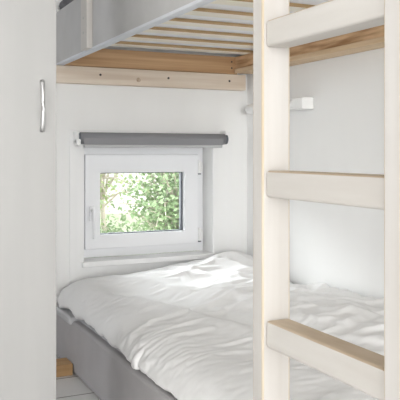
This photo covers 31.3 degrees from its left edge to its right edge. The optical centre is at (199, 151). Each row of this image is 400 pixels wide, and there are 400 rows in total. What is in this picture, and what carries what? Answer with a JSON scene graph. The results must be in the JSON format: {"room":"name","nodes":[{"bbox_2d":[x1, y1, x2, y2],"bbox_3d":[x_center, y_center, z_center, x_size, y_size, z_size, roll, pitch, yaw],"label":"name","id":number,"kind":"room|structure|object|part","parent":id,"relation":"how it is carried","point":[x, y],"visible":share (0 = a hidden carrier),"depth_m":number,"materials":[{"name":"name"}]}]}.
{"room":"bunk bedroom","nodes":[
{"label":"bunk bedroom","id":0,"kind":"room"},
{"bbox_2d":[56,354,100,399],"bbox_3d":[0.522,0.940,-1.236,3.880,0.060,9.320,0,0,-25],"label":"floor","id":1,"kind":"structure","parent":0,"point":[71,387],"depth_m":2.73,"materials":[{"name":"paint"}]},
{"bbox_2d":[0,0,55,399],"bbox_3d":[-0.999,-0.190,1.960,1.122,2.200,0.442,0,0,-25],"label":"wardrobe","id":2,"kind":"object","parent":1,"relation":"on","point":[27,27],"visible":1,"depth_m":1.99,"materials":[{"name":"white paint"}]},
{"bbox_3d":[-0.439,-0.129,1.995,0.013,0.148,0.023,0,0,-25],"label":"handle","id":3,"kind":"part","parent":2,"relation":"part of","materials":[{"name":"silver metal"}]},
{"bbox_2d":[56,358,72,376],"bbox_3d":[-0.757,0.886,2.851,0.484,0.047,0.100,0,0,-25],"label":"batten","id":4,"kind":"object","parent":1,"relation":"on","point":[64,367],"visible":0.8,"depth_m":2.90,"materials":[{"name":"brown wood"}]},
{"bbox_2d":[56,307,177,399],"bbox_3d":[0.263,0.794,2.404,0.989,0.224,2.195,0,0,-25],"label":"bed","id":5,"kind":"object","parent":1,"relation":"on","point":[102,367],"visible":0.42,"depth_m":2.61,"materials":[{"name":"grey fabric"}]},
{"bbox_2d":[56,251,383,399],"bbox_3d":[0.256,0.579,2.413,0.992,0.202,2.167,0,0,-25],"label":"duvet","id":6,"kind":"object","parent":5,"relation":"on","point":[187,327],"visible":0.8,"depth_m":2.38,"materials":[{"name":"white fabric"}]},
{"bbox_2d":[253,0,399,399],"bbox_3d":[0.231,-0.115,1.266,0.065,2.050,0.441,0,0,-25],"label":"ladder","id":7,"kind":"object","parent":1,"relation":"on","point":[277,338],"visible":1,"depth_m":1.32,"materials":[{"name":"beige wood"}]},
{"bbox_2d":[100,173,170,213],"bbox_3d":[-1.548,-0.715,14.880,26.000,3.950,0.200,0,0,-25],"label":"sky","id":8,"kind":"structure","parent":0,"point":[119,187],"depth_m":14.75,"materials":[{"name":"white"}]},
{"bbox_2d":[56,0,246,353],"bbox_3d":[-1.452,-0.250,2.909,3.680,2.320,0.140,0,0,-25],"label":"wall","id":9,"kind":"structure","parent":0,"point":[78,106],"depth_m":3.42,"materials":[{"name":"white paint"}]},
{"bbox_2d":[82,147,215,267],"bbox_3d":[-0.265,0.253,3.468,0.678,0.549,0.181,0,0,-25],"label":"window","id":10,"kind":"structure","parent":9,"relation":"in","point":[188,162],"depth_m":3.48,"materials":[{"name":"white plastic"}]},
{"bbox_3d":[-0.499,0.330,3.342,0.028,0.150,0.051,0,0,-25],"label":"handle","id":11,"kind":"part","parent":10,"relation":"part of","materials":[{"name":"white plastic"}]},
{"bbox_3d":[-0.284,0.236,3.501,0.589,0.448,0.053,0,0,-25],"label":"sash","id":12,"kind":"part","parent":10,"relation":"part of","materials":[{"name":"white plastic"}]},
{"bbox_3d":[-0.253,0.514,3.443,0.677,0.026,0.127,0,0,-25],"label":"sill","id":13,"kind":"part","parent":10,"relation":"part of","materials":[{"name":"white paint"}]},
{"bbox_2d":[69,130,231,284],"bbox_3d":[-0.215,0.405,3.417,0.834,1.010,0.006,0,0,-25],"label":"trim","id":14,"kind":"structure","parent":9,"relation":"attached to","point":[223,156],"depth_m":3.33,"materials":[{"name":"white paint"}]},
{"bbox_2d":[73,131,228,147],"bbox_3d":[-0.214,-0.062,3.372,0.768,0.081,0.075,0,0,-25],"label":"roller blind","id":15,"kind":"object","parent":9,"relation":"attached to","point":[89,139],"visible":1,"depth_m":3.33,"materials":[{"name":"grey fabric"}]},
{"bbox_2d":[247,48,383,298],"bbox_3d":[2.228,-0.250,-0.423,0.100,2.320,9.320,0,0,-25],"label":"wall","id":16,"kind":"structure","parent":0,"point":[338,246],"depth_m":2.97,"materials":[{"name":"white paint"}]},
{"bbox_2d":[56,0,383,90],"bbox_3d":[0.242,-0.664,2.374,1.079,0.711,2.279,0,0,-25],"label":"bunk","id":17,"kind":"object","parent":16,"relation":"attached to","point":[84,28],"visible":0.8,"depth_m":2.97,"materials":[{"name":"grey wood"}]},
{"bbox_2d":[59,0,72,9],"bbox_3d":[-0.393,-0.655,2.953,0.229,0.054,0.630,0,0,-25],"label":"blanket","id":18,"kind":"object","parent":17,"relation":"on","point":[63,3],"visible":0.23,"depth_m":3.12,"materials":[{"name":"grey fabric"}]},
{"bbox_3d":[-0.433,-0.706,2.731,0.024,0.628,0.080,0,0,-25],"label":"guard post","id":19,"kind":"part","parent":17,"relation":"part of","materials":[{"name":"white wood"}]},
{"bbox_3d":[-0.146,-0.510,2.187,0.027,0.233,2.275,0,0,-25],"label":"panel","id":20,"kind":"part","parent":17,"relation":"part of","materials":[{"name":"grey wood"}]},
{"bbox_3d":[0.292,-0.558,2.410,0.948,0.138,2.240,0,0,-25],"label":"mattress","id":21,"kind":"part","parent":17,"relation":"part of","materials":[{"name":"white"}]},
{"bbox_2d":[245,97,312,113],"bbox_3d":[0.355,-0.212,3.320,0.062,0.052,0.520,0,0,-25],"label":"wall lamp","id":22,"kind":"object","parent":16,"relation":"attached to","point":[299,103],"visible":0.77,"depth_m":3.10,"materials":[{"name":"white plastic"}]},
{"label":"outside","id":23,"kind":"structure","parent":0,"visible":0},
{"bbox_2d":[100,212,198,255],"bbox_3d":[0.357,1.310,10.880,26.000,0.100,12.660,0,0,-25],"label":"ground","id":24,"kind":"structure","parent":23,"point":[116,215],"depth_m":12.95,"materials":[{"name":"white"}]},
{"bbox_2d":[91,200,148,257],"bbox_3d":[-0.884,0.892,7.112,0.827,0.872,0.743,0,0,-15],"label":"shrub","id":25,"kind":"object","parent":24,"relation":"on","point":[108,230],"visible":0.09,"depth_m":7.10,"materials":[{"name":"green plant"}]},
{"bbox_2d":[100,173,148,230],"bbox_3d":[-1.075,0.361,7.924,1.264,1.804,0.889,0,0,-25],"label":"tree","id":26,"kind":"object","parent":24,"relation":"on","point":[104,187],"visible":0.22,"depth_m":7.88,"materials":[{"name":"green plant"}]},
{"bbox_2d":[106,173,184,253],"bbox_3d":[-0.174,0.376,6.460,1.466,2.012,1.112,0,0,-25],"label":"shrub","id":27,"kind":"object","parent":24,"relation":"on","point":[164,212],"visible":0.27,"depth_m":6.21,"materials":[{"name":"green plant"}]}
]}

